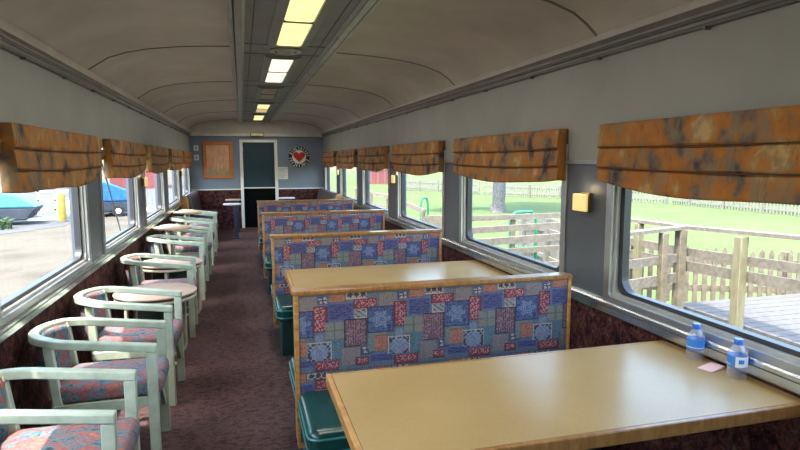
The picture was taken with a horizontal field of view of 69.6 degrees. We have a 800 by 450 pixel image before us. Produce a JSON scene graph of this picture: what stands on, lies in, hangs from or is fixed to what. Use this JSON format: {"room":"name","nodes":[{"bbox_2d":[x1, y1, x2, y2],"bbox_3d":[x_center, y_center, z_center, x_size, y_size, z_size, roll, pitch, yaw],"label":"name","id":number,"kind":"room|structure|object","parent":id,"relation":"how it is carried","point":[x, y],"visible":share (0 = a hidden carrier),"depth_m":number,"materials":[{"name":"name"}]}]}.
{"room":"train carriage","nodes":[
{"label":"train carriage","id":0,"kind":"room"},
{"bbox_2d":[0,48,191,428],"bbox_3d":[-2.485,-0.079,4.757,0.110,2.200,16.850,-2,7,-15],"label":"wall","id":1,"kind":"structure","parent":0,"point":[31,94],"depth_m":3.89,"materials":[{"name":"paint"}]},
{"bbox_2d":[0,142,91,326],"bbox_3d":[-2.073,-0.031,3.353,0.080,0.861,1.714,-2,7,-15],"label":"window","id":2,"kind":"structure","parent":1,"relation":"in","point":[16,303],"depth_m":3.71,"materials":[{"name":"metal"}]},
{"bbox_2d":[0,122,102,193],"bbox_3d":[-2.067,-0.401,3.540,0.077,0.346,1.752,-2,7,-15],"label":"valance","id":3,"kind":"object","parent":1,"relation":"attached to","point":[32,158],"visible":1,"depth_m":3.11,"materials":[{"name":"fabric"}]},
{"bbox_2d":[0,201,181,343],"bbox_3d":[-2.418,0.243,4.812,0.026,0.077,16.850,-2,7,-15],"label":"trim","id":4,"kind":"structure","parent":1,"relation":"attached to","point":[27,315],"depth_m":3.58,"materials":[{"name":"grey metal"}]},
{"bbox_2d":[0,17,189,135],"bbox_3d":[-2.417,-1.099,4.661,0.036,0.101,16.850,-2,7,-15],"label":"trim","id":5,"kind":"structure","parent":1,"relation":"attached to","point":[9,42],"depth_m":3.70,"materials":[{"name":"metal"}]},
{"bbox_2d":[99,149,140,253],"bbox_3d":[-2.638,-0.262,5.401,0.080,0.861,1.714,-2,7,-15],"label":"window","id":6,"kind":"structure","parent":1,"relation":"in","point":[121,236],"depth_m":5.74,"materials":[{"name":"metal"}]},
{"bbox_2d":[102,139,146,177],"bbox_3d":[-2.633,-0.631,5.588,0.077,0.346,1.752,-2,7,-15],"label":"valance","id":7,"kind":"object","parent":1,"relation":"attached to","point":[122,159],"visible":1,"depth_m":5.19,"materials":[{"name":"fabric"}]},
{"bbox_2d":[143,155,164,224],"bbox_3d":[-3.204,-0.492,7.449,0.080,0.861,1.714,-2,7,-15],"label":"window","id":8,"kind":"structure","parent":1,"relation":"in","point":[151,217],"depth_m":8.16,"materials":[{"name":"metal"}]},
{"bbox_2d":[145,145,169,173],"bbox_3d":[-3.198,-0.862,7.636,0.077,0.346,1.752,-2,7,-15],"label":"valance","id":9,"kind":"object","parent":1,"relation":"attached to","point":[157,159],"visible":0.98,"depth_m":7.25,"materials":[{"name":"fabric"}]},
{"bbox_2d":[166,170,179,209],"bbox_3d":[-3.769,-0.723,9.497,0.080,0.861,1.714,-2,7,-15],"label":"window","id":10,"kind":"structure","parent":1,"relation":"in","point":[176,200],"depth_m":10.22,"materials":[{"name":"metal"}]},
{"bbox_2d":[168,149,182,170],"bbox_3d":[-3.763,-1.094,9.684,0.077,0.342,1.752,-2,7,-15],"label":"valance","id":11,"kind":"object","parent":1,"relation":"attached to","point":[175,156],"visible":0.98,"depth_m":9.32,"materials":[{"name":"fabric"}]},
{"bbox_2d":[181,168,189,195],"bbox_3d":[-4.334,-0.953,11.545,0.080,0.861,1.714,-2,7,-15],"label":"window","id":12,"kind":"structure","parent":1,"relation":"in","point":[187,177],"depth_m":12.29,"materials":[{"name":"metal"}]},
{"bbox_2d":[182,151,192,168],"bbox_3d":[-4.328,-1.322,11.730,0.077,0.346,1.748,-2,7,-15],"label":"valance","id":13,"kind":"object","parent":1,"relation":"attached to","point":[187,156],"visible":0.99,"depth_m":11.43,"materials":[{"name":"fabric"}]},
{"bbox_2d":[189,120,323,228],"bbox_3d":[-3.247,-1.240,13.249,3.175,2.600,0.080,-2,7,-15],"label":"wall","id":14,"kind":"structure","parent":0,"point":[311,175],"depth_m":13.12,"materials":[{"name":"paint"}]},
{"bbox_2d":[202,142,233,178],"bbox_3d":[-4.084,-1.459,12.937,0.651,0.820,0.040,-2,7,-15],"label":"framed picture","id":15,"kind":"object","parent":14,"relation":"attached to","point":[217,156],"visible":1,"depth_m":12.93},
{"bbox_2d":[206,145,229,174],"bbox_3d":[-4.086,-1.460,12.944,0.500,0.680,0.010,-2,7,-15],"label":"print","id":16,"kind":"object","parent":15,"relation":"attached to","point":[217,156],"depth_m":12.94},
{"bbox_2d":[190,133,321,136],"bbox_3d":[-3.227,-2.043,13.076,2.955,0.065,0.090,-2,7,-15],"label":"trim","id":17,"kind":"structure","parent":14,"relation":"attached to","point":[191,134],"depth_m":12.98,"materials":[{"name":"beige paint"}]},
{"bbox_2d":[242,142,275,227],"bbox_3d":[-3.238,-0.920,13.285,0.706,1.955,0.075,-2,7,-15],"label":"door","id":18,"kind":"structure","parent":14,"relation":"in","point":[258,157],"depth_m":13.27,"materials":[{"name":"black paint"}]},
{"bbox_2d":[239,139,278,227],"bbox_3d":[-3.227,-0.948,13.241,0.840,2.020,0.050,-2,7,-15],"label":"trim","id":19,"kind":"structure","parent":14,"relation":"attached to","point":[240,140],"depth_m":13.17,"materials":[{"name":"white paint"}]},
{"bbox_2d":[288,146,309,167],"bbox_3d":[-2.348,-1.582,13.400,0.510,0.510,0.034,-2,7,-15],"label":"sign","id":20,"kind":"object","parent":14,"relation":"attached to","point":[298,156],"visible":1,"depth_m":13.39,"materials":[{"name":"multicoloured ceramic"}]},
{"bbox_2d":[73,227,610,449],"bbox_3d":[-1.163,0.939,5.863,3.195,0.080,18.050,-2,7,-15],"label":"floor","id":21,"kind":"structure","parent":0,"point":[236,392],"depth_m":4.20,"materials":[{"name":"carpet"}]},
{"bbox_2d":[0,367,140,449],"bbox_3d":[-1.371,0.954,2.244,0.624,0.712,0.472,-2,7,-15],"label":"armchair","id":22,"kind":"object","parent":21,"relation":"on","point":[82,429],"visible":1,"depth_m":2.28,"materials":[{"name":"green paint"}]},
{"bbox_2d":[0,417,139,449],"bbox_3d":[-1.311,0.883,2.252,0.500,0.110,0.376,-2,7,-15],"label":"seat cushion","id":23,"kind":"object","parent":22,"relation":"on","point":[67,436],"depth_m":2.27,"materials":[{"name":"fabric"}]},
{"bbox_2d":[28,317,170,449],"bbox_3d":[-1.551,0.868,3.009,0.624,0.712,0.472,-2,7,-16],"label":"armchair","id":24,"kind":"object","parent":21,"relation":"on","point":[56,346],"visible":0.86,"depth_m":2.86,"materials":[{"name":"green paint"}]},
{"bbox_2d":[60,356,168,403],"bbox_3d":[-1.492,0.797,3.018,0.500,0.110,0.376,-2,7,-16],"label":"seat cushion","id":25,"kind":"object","parent":24,"relation":"on","point":[71,391],"depth_m":2.86,"materials":[{"name":"fabric"}]},
{"bbox_2d":[73,286,184,405],"bbox_3d":[-1.762,0.781,3.776,0.624,0.712,0.472,-2,7,-13],"label":"armchair","id":26,"kind":"object","parent":21,"relation":"on","point":[93,302],"visible":0.78,"depth_m":3.63,"materials":[{"name":"green paint"}]},
{"bbox_2d":[98,319,183,344],"bbox_3d":[-1.702,0.711,3.782,0.500,0.110,0.376,-2,7,-13],"label":"seat cushion","id":27,"kind":"object","parent":26,"relation":"on","point":[116,334],"depth_m":3.65,"materials":[{"name":"fabric"}]},
{"bbox_2d":[112,283,196,364],"bbox_3d":[-1.865,0.779,4.435,0.596,0.559,0.596,-4,8,-32],"label":"round table","id":28,"kind":"object","parent":21,"relation":"on","point":[189,292],"visible":0.44,"depth_m":4.34,"materials":[{"name":"green paint"}]},
{"bbox_2d":[120,253,197,337],"bbox_3d":[-2.146,0.625,5.165,0.624,0.712,0.472,-2,7,-16],"label":"armchair","id":29,"kind":"object","parent":21,"relation":"on","point":[133,269],"visible":0.66,"depth_m":5.05,"materials":[{"name":"green paint"}]},
{"bbox_2d":[139,278,197,286],"bbox_3d":[-2.087,0.554,5.174,0.500,0.110,0.376,-2,7,-16],"label":"seat cushion","id":30,"kind":"object","parent":29,"relation":"on","point":[142,281],"depth_m":5.18,"materials":[{"name":"fabric"}]},
{"bbox_2d":[153,225,190,254],"bbox_3d":[-2.772,0.393,7.053,0.436,0.746,0.436,-2,7,-15],"label":"pedestal table","id":31,"kind":"object","parent":21,"relation":"on","point":[172,228],"visible":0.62,"depth_m":6.99,"materials":[{"name":"wood"}]},
{"bbox_2d":[142,257,202,315],"bbox_3d":[-2.256,0.637,5.699,0.596,0.559,0.596,2,7,17],"label":"round table","id":32,"kind":"object","parent":21,"relation":"on","point":[157,273],"visible":0.41,"depth_m":5.67,"materials":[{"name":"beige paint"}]},
{"bbox_2d":[146,234,205,300],"bbox_3d":[-2.516,0.474,6.506,0.624,0.712,0.472,-2,7,-17],"label":"armchair","id":33,"kind":"object","parent":21,"relation":"on","point":[155,241],"visible":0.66,"depth_m":6.37,"materials":[{"name":"green paint"}]},
{"bbox_2d":[178,254,205,265],"bbox_3d":[-2.457,0.403,6.517,0.500,0.110,0.376,-2,7,-17],"label":"seat cushion","id":34,"kind":"object","parent":33,"relation":"on","point":[195,255],"depth_m":6.54,"materials":[{"name":"fabric"}]},
{"bbox_2d":[161,224,211,280],"bbox_3d":[-2.807,0.355,7.561,0.624,0.712,0.472,-2,7,-13],"label":"armchair","id":35,"kind":"object","parent":21,"relation":"on","point":[180,249],"visible":0.46,"depth_m":7.39,"materials":[{"name":"green paint"}]},
{"bbox_2d":[175,242,211,252],"bbox_3d":[-2.747,0.285,7.568,0.500,0.110,0.376,-2,7,-13],"label":"seat cushion","id":36,"kind":"object","parent":35,"relation":"on","point":[179,248],"depth_m":7.39,"materials":[{"name":"fabric"}]},
{"bbox_2d":[169,216,214,265],"bbox_3d":[-3.098,0.237,8.615,0.624,0.712,0.472,-2,7,-16],"label":"armchair","id":37,"kind":"object","parent":21,"relation":"on","point":[178,219],"visible":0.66,"depth_m":8.46,"materials":[{"name":"green paint"}]},
{"bbox_2d":[181,232,214,240],"bbox_3d":[-3.039,0.166,8.624,0.500,0.110,0.376,-2,7,-16],"label":"seat cushion","id":38,"kind":"object","parent":37,"relation":"on","point":[182,234],"depth_m":8.47,"materials":[{"name":"fabric"}]},
{"bbox_2d":[179,209,217,251],"bbox_3d":[-3.442,0.097,9.861,0.624,0.712,0.472,-2,7,-15],"label":"armchair","id":39,"kind":"object","parent":21,"relation":"on","point":[204,213],"visible":0.53,"depth_m":9.72,"materials":[{"name":"green paint"}]},
{"bbox_2d":[190,223,217,230],"bbox_3d":[-3.382,0.026,9.869,0.500,0.110,0.376,-2,7,-15],"label":"seat cushion","id":40,"kind":"object","parent":39,"relation":"on","point":[215,225],"depth_m":9.71,"materials":[{"name":"fabric"}]},
{"bbox_2d":[181,190,217,232],"bbox_3d":[-4.038,-0.210,11.723,0.560,0.900,2.150,-2,7,-15],"label":"bench","id":41,"kind":"object","parent":21,"relation":"on","point":[191,201],"visible":0.41,"depth_m":11.08,"materials":[{"name":"grey plastic"}]},
{"bbox_2d":[195,210,217,221],"bbox_3d":[-3.955,-0.165,11.766,0.380,0.122,2.120,-2,7,-15],"label":"seat cushion","id":42,"kind":"object","parent":41,"relation":"on","point":[196,216],"depth_m":11.26,"materials":[{"name":"fabric"}]},
{"bbox_2d":[223,203,240,238],"bbox_3d":[-3.324,-0.079,11.439,0.340,0.700,0.260,-2,7,-15],"label":"pedestal table","id":43,"kind":"object","parent":21,"relation":"on","point":[236,225],"visible":1,"depth_m":11.40,"materials":[{"name":"metal"}]},
{"bbox_2d":[257,199,353,263],"bbox_3d":[-1.493,0.058,9.199,1.521,0.922,1.031,-2,7,-15],"label":"bench","id":44,"kind":"object","parent":21,"relation":"on","point":[316,204],"visible":0.24,"depth_m":9.08,"materials":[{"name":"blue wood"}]},
{"bbox_2d":[261,209,384,294],"bbox_3d":[-0.935,0.285,7.179,1.521,0.922,1.031,-2,7,-15],"label":"bench","id":45,"kind":"object","parent":21,"relation":"on","point":[337,220],"visible":0.35,"depth_m":7.07,"materials":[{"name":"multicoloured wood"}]},
{"bbox_2d":[264,254,271,270],"bbox_3d":[-0.865,0.406,6.928,1.478,0.137,0.475,-2,7,-15],"label":"seat cushion","id":46,"kind":"object","parent":45,"relation":"on","point":[267,257],"depth_m":6.55,"materials":[{"name":"green plastic"}]},
{"bbox_2d":[317,188,341,198],"bbox_3d":[-1.702,-0.277,12.256,0.560,0.900,2.350,-2,7,-15],"label":"bench","id":47,"kind":"object","parent":21,"relation":"on","point":[322,193],"visible":0.17,"depth_m":12.01,"materials":[{"name":"fabric"}]},
{"bbox_2d":[270,229,441,355],"bbox_3d":[-0.362,0.519,5.103,1.521,0.922,1.031,-2,7,-15],"label":"bench","id":48,"kind":"object","parent":21,"relation":"on","point":[359,248],"visible":0.41,"depth_m":4.97,"materials":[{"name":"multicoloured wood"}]},
{"bbox_2d":[274,294,292,321],"bbox_3d":[-0.292,0.640,4.851,1.478,0.137,0.475,-2,7,-15],"label":"seat cushion","id":49,"kind":"object","parent":48,"relation":"on","point":[283,303],"depth_m":4.48,"materials":[{"name":"green plastic"}]},
{"bbox_2d":[285,260,508,288],"bbox_3d":[-0.031,0.712,4.308,1.568,0.716,0.720,-2,7,-15],"label":"dining table","id":50,"kind":"object","parent":21,"relation":"on","point":[352,275],"visible":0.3,"depth_m":4.25,"materials":[{"name":"beige laminate"}]},
{"bbox_2d":[289,272,600,449],"bbox_3d":[0.203,0.749,3.055,1.521,0.922,1.031,-2,7,-15],"label":"bench","id":51,"kind":"object","parent":21,"relation":"on","point":[341,328],"visible":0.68,"depth_m":2.95,"materials":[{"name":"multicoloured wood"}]},
{"bbox_2d":[290,357,294,390],"bbox_3d":[0.129,0.812,3.326,1.478,0.137,0.475,-2,7,-15],"label":"seat cushion","id":52,"kind":"object","parent":51,"relation":"on","point":[292,371],"depth_m":3.16,"materials":[{"name":"leather"}]},
{"bbox_2d":[299,389,350,449],"bbox_3d":[0.273,0.871,2.803,1.478,0.137,0.475,-2,7,-15],"label":"seat cushion","id":53,"kind":"object","parent":51,"relation":"on","point":[322,429],"depth_m":2.50,"materials":[{"name":"leather"}]},
{"bbox_2d":[326,340,799,449],"bbox_3d":[0.562,0.953,2.161,1.568,0.716,0.730,-2,7,-15],"label":"dining table","id":54,"kind":"object","parent":21,"relation":"on","point":[610,395],"visible":1,"depth_m":2.00,"materials":[{"name":"beige laminate"}]},
{"bbox_2d":[686,322,704,358],"bbox_3d":[1.235,0.486,2.404,0.070,0.154,0.070,-2,7,-15],"label":"water bottle","id":55,"kind":"object","parent":54,"relation":"on","point":[693,342],"visible":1,"depth_m":2.38,"materials":[{"name":"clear plastic"}]},
{"bbox_2d":[697,362,724,372],"bbox_3d":[1.247,0.570,2.308,0.090,0.010,0.060,-4,7,-29],"label":"paper slip","id":56,"kind":"object","parent":54,"relation":"on","point":[711,367],"visible":1,"depth_m":2.30,"materials":[{"name":"paper"}]},
{"bbox_2d":[726,338,748,378],"bbox_3d":[1.289,0.509,2.200,0.070,0.154,0.070,-5,8,-38],"label":"water bottle","id":57,"kind":"object","parent":54,"relation":"on","point":[734,359],"visible":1,"depth_m":2.18,"materials":[{"name":"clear plastic"}]},
{"bbox_2d":[0,0,694,131],"bbox_3d":[-1.012,-1.381,5.023,3.175,0.401,16.860,-2,7,-15],"label":"ceiling","id":58,"kind":"structure","parent":0,"point":[173,56],"depth_m":4.06,"materials":[{"name":"paint"}]},
{"bbox_2d":[225,0,244,122],"bbox_3d":[-1.387,-1.431,4.908,0.105,0.074,16.850,-2,7,-15],"label":"trim","id":59,"kind":"structure","parent":58,"relation":"attached to","point":[235,9],"depth_m":4.20,"materials":[{"name":"metal"}]},
{"bbox_2d":[252,102,274,112],"bbox_3d":[-2.277,-1.933,9.536,0.310,0.028,1.640,-2,7,-15],"label":"ceiling light","id":60,"kind":"object","parent":58,"relation":"attached to","point":[258,107],"visible":1,"depth_m":9.32,"materials":[{"name":"yellow"}]},
{"bbox_2d":[255,86,283,99],"bbox_3d":[-1.709,-1.702,7.476,0.310,0.028,1.340,-2,7,-15],"label":"ceiling light","id":61,"kind":"object","parent":58,"relation":"attached to","point":[262,92],"visible":1,"depth_m":7.28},
{"bbox_2d":[259,55,301,83],"bbox_3d":[-1.186,-1.489,5.583,0.310,0.028,1.590,-2,7,-15],"label":"ceiling light","id":62,"kind":"object","parent":58,"relation":"attached to","point":[277,69],"visible":1,"depth_m":5.36,"materials":[{"name":"beige"}]},
{"bbox_2d":[265,73,285,82],"bbox_3d":[-1.289,-1.531,5.954,0.178,0.018,0.749,-2,7,-15],"label":"diffuser","id":63,"kind":"object","parent":62,"relation":"attached to","point":[269,77],"depth_m":5.96,"materials":[{"name":"beige"}]},
{"bbox_2d":[269,59,292,71],"bbox_3d":[-1.084,-1.448,5.213,0.178,0.018,0.749,-2,7,-15],"label":"diffuser","id":64,"kind":"object","parent":62,"relation":"attached to","point":[275,65],"depth_m":5.18,"materials":[{"name":"beige"}]},
{"bbox_2d":[270,47,300,54],"bbox_3d":[-0.909,-1.377,4.577,0.250,0.026,0.250,-2,7,-15],"label":"air vent","id":65,"kind":"object","parent":58,"relation":"attached to","point":[278,50],"visible":1,"depth_m":4.52,"materials":[{"name":"metal"}]},
{"bbox_2d":[242,0,359,121],"bbox_3d":[-1.042,-1.456,5.001,0.610,0.046,16.850,-2,7,-15],"label":"ceiling panel","id":66,"kind":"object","parent":58,"relation":"attached to","point":[258,13],"depth_m":4.43,"materials":[{"name":"metal"}]},
{"bbox_2d":[267,0,334,47],"bbox_3d":[-0.628,-1.261,3.561,0.310,0.028,1.610,-2,7,-15],"label":"ceiling light","id":67,"kind":"object","parent":58,"relation":"attached to","point":[294,24],"visible":1,"depth_m":3.54,"materials":[{"name":"yellow"}]},
{"bbox_2d":[277,23,311,45],"bbox_3d":[-0.732,-1.304,3.936,0.178,0.018,0.759,-2,7,-15],"label":"diffuser","id":68,"kind":"object","parent":67,"relation":"attached to","point":[288,34],"depth_m":3.88,"materials":[{"name":"yellow"}]},
{"bbox_2d":[284,0,323,21],"bbox_3d":[-0.525,-1.220,3.186,0.178,0.018,0.759,-2,7,-15],"label":"diffuser","id":69,"kind":"object","parent":67,"relation":"attached to","point":[294,10],"depth_m":3.28,"materials":[{"name":"yellow"}]},
{"bbox_2d":[270,0,381,122],"bbox_3d":[-0.698,-1.454,5.096,0.105,0.074,16.850,-2,7,-15],"label":"trim","id":70,"kind":"structure","parent":58,"relation":"attached to","point":[364,8],"depth_m":4.22,"materials":[{"name":"metal"}]},
{"bbox_2d":[323,2,799,449],"bbox_3d":[0.471,-0.179,5.562,0.110,2.200,16.850,-2,7,-15],"label":"wall","id":71,"kind":"structure","parent":0,"point":[751,62],"depth_m":3.02,"materials":[{"name":"paint"}]},
{"bbox_2d":[322,151,336,167],"bbox_3d":[-1.536,-1.409,12.425,0.077,0.346,1.741,-2,7,-15],"label":"valance","id":72,"kind":"object","parent":71,"relation":"attached to","point":[328,158],"visible":1,"depth_m":12.13,"materials":[{"name":"fabric"}]},
{"bbox_2d":[337,149,357,168],"bbox_3d":[-0.971,-1.180,10.377,0.077,0.343,1.741,-2,7,-15],"label":"valance","id":73,"kind":"object","parent":71,"relation":"attached to","point":[346,159],"visible":1,"depth_m":10.09,"materials":[{"name":"fabric"}]},
{"bbox_2d":[340,154,357,204],"bbox_3d":[-0.903,-0.836,10.425,0.080,0.861,1.741,-2,7,-15],"label":"window","id":74,"kind":"structure","parent":71,"relation":"in","point":[342,171],"depth_m":11.16,"materials":[{"name":"metal"}]},
{"bbox_2d":[358,146,388,171],"bbox_3d":[-0.406,-0.949,8.329,0.077,0.344,1.741,-2,7,-15],"label":"valance","id":75,"kind":"object","parent":71,"relation":"attached to","point":[375,159],"visible":1,"depth_m":8.07,"materials":[{"name":"fabric"}]},
{"bbox_2d":[362,153,389,216],"bbox_3d":[-0.338,-0.606,8.377,0.080,0.861,1.741,-2,7,-15],"label":"window","id":76,"kind":"structure","parent":71,"relation":"in","point":[365,202],"depth_m":9.10,"materials":[{"name":"metal"}]},
{"bbox_2d":[392,141,444,175],"bbox_3d":[0.160,-0.718,6.281,0.077,0.346,1.741,-2,7,-15],"label":"valance","id":77,"kind":"object","parent":71,"relation":"attached to","point":[421,158],"visible":1,"depth_m":6.03,"materials":[{"name":"fabric"}]},
{"bbox_2d":[397,150,444,237],"bbox_3d":[0.228,-0.375,6.329,0.080,0.861,1.741,-2,7,-15],"label":"window","id":78,"kind":"structure","parent":71,"relation":"in","point":[401,215],"depth_m":6.79,"materials":[{"name":"metal"}]},
{"bbox_2d":[336,160,596,163],"bbox_3d":[0.409,-0.608,5.497,0.016,0.024,16.850,-2,7,-15],"label":"trim","id":79,"kind":"structure","parent":71,"relation":"attached to","point":[444,161],"depth_m":3.29,"materials":[{"name":"metal"}]},
{"bbox_2d":[452,129,568,182],"bbox_3d":[0.725,-0.487,4.233,0.077,0.346,1.741,-2,7,-15],"label":"valance","id":80,"kind":"object","parent":71,"relation":"attached to","point":[532,156],"visible":1,"depth_m":3.92,"materials":[{"name":"fabric"}]},
{"bbox_2d":[459,144,568,273],"bbox_3d":[0.793,-0.145,4.281,0.080,0.861,1.741,-2,7,-15],"label":"window","id":81,"kind":"structure","parent":71,"relation":"in","point":[466,239],"depth_m":4.30,"materials":[{"name":"metal"}]},
{"bbox_2d":[321,0,799,136],"bbox_3d":[0.397,-1.194,5.427,0.036,0.101,16.850,-2,7,-15],"label":"trim","id":82,"kind":"structure","parent":71,"relation":"attached to","point":[704,17],"depth_m":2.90,"materials":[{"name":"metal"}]},
{"bbox_2d":[353,203,799,394],"bbox_3d":[0.406,0.148,5.581,0.026,0.077,16.850,-2,7,-15],"label":"trim","id":83,"kind":"structure","parent":71,"relation":"attached to","point":[788,380],"depth_m":2.74,"materials":[{"name":"grey metal"}]},
{"bbox_2d":[572,192,591,212],"bbox_3d":[1.024,-0.127,3.221,0.056,0.110,0.132,-2,7,-15],"label":"wall sconce","id":84,"kind":"object","parent":71,"relation":"attached to","point":[582,202],"visible":1,"depth_m":3.19,"materials":[{"name":"glass"}]},
{"bbox_2d":[596,105,799,204],"bbox_3d":[1.290,-0.257,2.185,0.077,0.346,1.741,-2,7,-15],"label":"valance","id":85,"kind":"object","parent":71,"relation":"attached to","point":[753,155],"visible":1,"depth_m":2.29,"materials":[{"name":"fabric"}]},
{"bbox_2d":[603,183,799,374],"bbox_3d":[1.358,0.086,2.233,0.080,0.861,1.741,-2,7,-15],"label":"window","id":86,"kind":"structure","parent":71,"relation":"in","point":[617,290],"depth_m":2.78,"materials":[{"name":"metal"}]},
{"label":"outside","id":87,"kind":"structure","parent":0,"visible":0},
{"bbox_2d":[275,171,799,304],"bbox_3d":[33.869,-2.932,50.757,87.835,0.300,200.000,-2,7,-15],"label":"lawn","id":88,"kind":"structure","parent":87,"point":[696,215],"depth_m":28.09,"materials":[{"name":"green plant"}]},
{"bbox_2d":[354,188,385,207],"bbox_3d":[-0.835,-0.545,21.883,0.141,1.660,2.836,-6,9,-43],"label":"ramp railing","id":89,"kind":"object","parent":88,"relation":"on","point":[372,193],"visible":0.16,"depth_m":21.95,"materials":[{"name":"brown wood"}]},
{"bbox_2d":[356,167,387,183],"bbox_3d":[-3.038,-6.709,67.276,3.800,3.700,4.800,-2,7,-15],"label":"shed","id":90,"kind":"object","parent":88,"relation":"on","point":[381,177],"visible":0.18,"depth_m":65.55,"materials":[{"name":"wood"}]},
{"bbox_2d":[385,194,425,220],"bbox_3d":[0.130,-0.033,17.251,0.129,1.679,2.298,-4,7,-30],"label":"ramp railing","id":91,"kind":"object","parent":88,"relation":"on","point":[417,208],"visible":0.27,"depth_m":16.60,"materials":[{"name":"brown wood"}]},
{"bbox_2d":[423,215,441,227],"bbox_3d":[1.116,0.471,13.892,1.122,1.430,0.191,1,7,6],"label":"ramp railing","id":92,"kind":"object","parent":88,"relation":"on","point":[436,220],"visible":0.22,"depth_m":13.77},
{"bbox_2d":[406,179,479,194],"bbox_3d":[2.759,-3.355,49.211,0.159,1.070,11.220,-5,8,-38],"label":"picket fence","id":93,"kind":"object","parent":88,"relation":"on","point":[437,183],"visible":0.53,"depth_m":49.69,"materials":[{"name":"wood"}]},
{"bbox_2d":[490,182,506,212],"bbox_3d":[4.419,-5.858,30.181,8.145,10.319,8.617,0,6,4],"label":"tree","id":94,"kind":"object","parent":88,"relation":"on","point":[498,195],"visible":0.02,"depth_m":29.76,"materials":[{"name":"grey plant"}]},
{"bbox_2d":[472,222,559,252],"bbox_3d":[2.088,0.811,9.573,2.202,1.720,0.120,-2,7,-15],"label":"ramp railing","id":95,"kind":"object","parent":88,"relation":"on","point":[553,225],"visible":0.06,"depth_m":9.44,"materials":[{"name":"brown wood"}]},
{"bbox_2d":[472,213,560,247],"bbox_3d":[2.077,0.641,11.117,2.600,1.710,0.120,-2,7,-15],"label":"ramp railing","id":96,"kind":"object","parent":88,"relation":"on","point":[512,217],"visible":0.13,"depth_m":11.03,"materials":[{"name":"brown wood"}]},
{"bbox_2d":[477,233,559,266],"bbox_3d":[2.054,0.952,8.380,2.303,1.710,0.120,-2,7,-15],"label":"ramp railing","id":97,"kind":"object","parent":88,"relation":"on","point":[556,236],"visible":0.02,"depth_m":8.16,"materials":[{"name":"brown wood"}]},
{"bbox_2d":[508,210,537,259],"bbox_3d":[2.718,0.493,12.749,0.779,1.634,0.124,-3,7,-23],"label":"frame","id":98,"kind":"object","parent":88,"relation":"on","point":[523,211],"visible":0.27,"depth_m":12.75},
{"bbox_2d":[516,210,633,278],"bbox_3d":[3.328,0.678,12.309,0.154,1.888,7.575,0,6,-1],"label":"picket fence","id":99,"kind":"object","parent":88,"relation":"on","point":[547,256],"visible":0.13,"depth_m":13.29,"materials":[{"name":"wood"}]},
{"bbox_2d":[482,183,668,203],"bbox_3d":[11.388,-2.282,39.962,13.885,0.970,0.162,6,9,43],"label":"picket fence","id":100,"kind":"object","parent":88,"relation":"on","point":[520,187],"visible":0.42,"depth_m":41.21,"materials":[{"name":"wood"}]},
{"bbox_2d":[629,225,687,308],"bbox_3d":[2.723,1.020,6.670,1.506,1.955,0.149,-3,7,-25],"label":"ramp railing","id":101,"kind":"object","parent":88,"relation":"on","point":[677,278],"visible":0.34,"depth_m":6.75,"materials":[{"name":"brown wood"}]},
{"bbox_2d":[629,218,799,328],"bbox_3d":[3.651,1.019,6.235,0.210,2.050,4.602,-2,7,-15],"label":"deck railing","id":102,"kind":"object","parent":88,"relation":"on","point":[738,274],"visible":0.56,"depth_m":6.13,"materials":[{"name":"wood"}]},
{"bbox_2d":[630,246,799,301],"bbox_3d":[5.505,1.055,8.013,4.433,1.567,0.159,1,7,7],"label":"picket fence","id":103,"kind":"object","parent":88,"relation":"on","point":[713,288],"visible":0.33,"depth_m":8.03,"materials":[{"name":"brown wood"}]},
{"bbox_2d":[671,198,799,215],"bbox_3d":[20.201,-0.334,22.991,0.146,0.870,25.553,-2,7,-17],"label":"picket fence","id":104,"kind":"object","parent":88,"relation":"on","point":[723,205],"visible":0.51,"depth_m":30.23,"materials":[{"name":"wood"}]},
{"bbox_2d":[684,293,799,347],"bbox_3d":[5.089,1.649,5.660,2.120,0.920,4.200,-2,7,-15],"label":"boardwalk","id":105,"kind":"structure","parent":88,"relation":"on","point":[776,317],"depth_m":6.85,"materials":[{"name":"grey wood"}]},
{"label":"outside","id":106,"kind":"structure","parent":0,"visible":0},
{"bbox_2d":[0,173,183,300],"bbox_3d":[-52.925,-0.002,27.131,92.165,0.300,200.000,-2,7,-15],"label":"pavement","id":107,"kind":"structure","parent":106,"point":[26,257],"depth_m":17.57,"materials":[{"name":"concrete"}]},
{"bbox_2d":[102,181,155,216],"bbox_3d":[-14.426,-1.387,29.259,3.800,1.750,2.200,-5,8,-35],"label":"trailer","id":108,"kind":"object","parent":107,"relation":"on","point":[119,197],"visible":0.3,"depth_m":28.39,"materials":[{"name":"plastic"}]},
{"bbox_2d":[110,169,154,188],"bbox_3d":[-27.028,-6.229,59.665,5.100,4.600,6.600,-2,7,-15],"label":"barn","id":109,"kind":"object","parent":107,"relation":"on","point":[121,182],"visible":0.03,"depth_m":56.80,"materials":[{"name":"red"}]},
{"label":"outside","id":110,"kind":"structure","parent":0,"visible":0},
{"bbox_2d":[0,189,183,234],"bbox_3d":[-41.479,-0.776,32.290,57.000,0.012,36.000,-2,7,-15],"label":"road","id":111,"kind":"structure","parent":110,"point":[18,226],"depth_m":28.44,"materials":[{"name":"asphalt"}]},
{"bbox_2d":[0,187,58,220],"bbox_3d":[-17.371,-0.898,25.023,4.600,1.750,2.200,-3,7,-22],"label":"boat","id":112,"kind":"object","parent":111,"relation":"on","point":[19,206],"visible":0.86,"depth_m":24.58,"materials":[{"name":"plastic"}]},
{"bbox_2d":[35,190,69,214],"bbox_3d":[-16.299,-0.962,27.245,1.630,1.370,0.250,-2,7,-15],"label":"rack","id":113,"kind":"object","parent":111,"relation":"on","point":[55,209],"visible":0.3,"depth_m":27.22,"materials":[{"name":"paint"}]},
{"bbox_2d":[57,193,68,221],"bbox_3d":[-15.235,-0.785,25.968,0.480,1.300,0.473,-2,7,-15],"label":"bollard","id":114,"kind":"object","parent":111,"relation":"on","point":[61,199],"visible":0.98,"depth_m":25.85,"materials":[{"name":"metal"}]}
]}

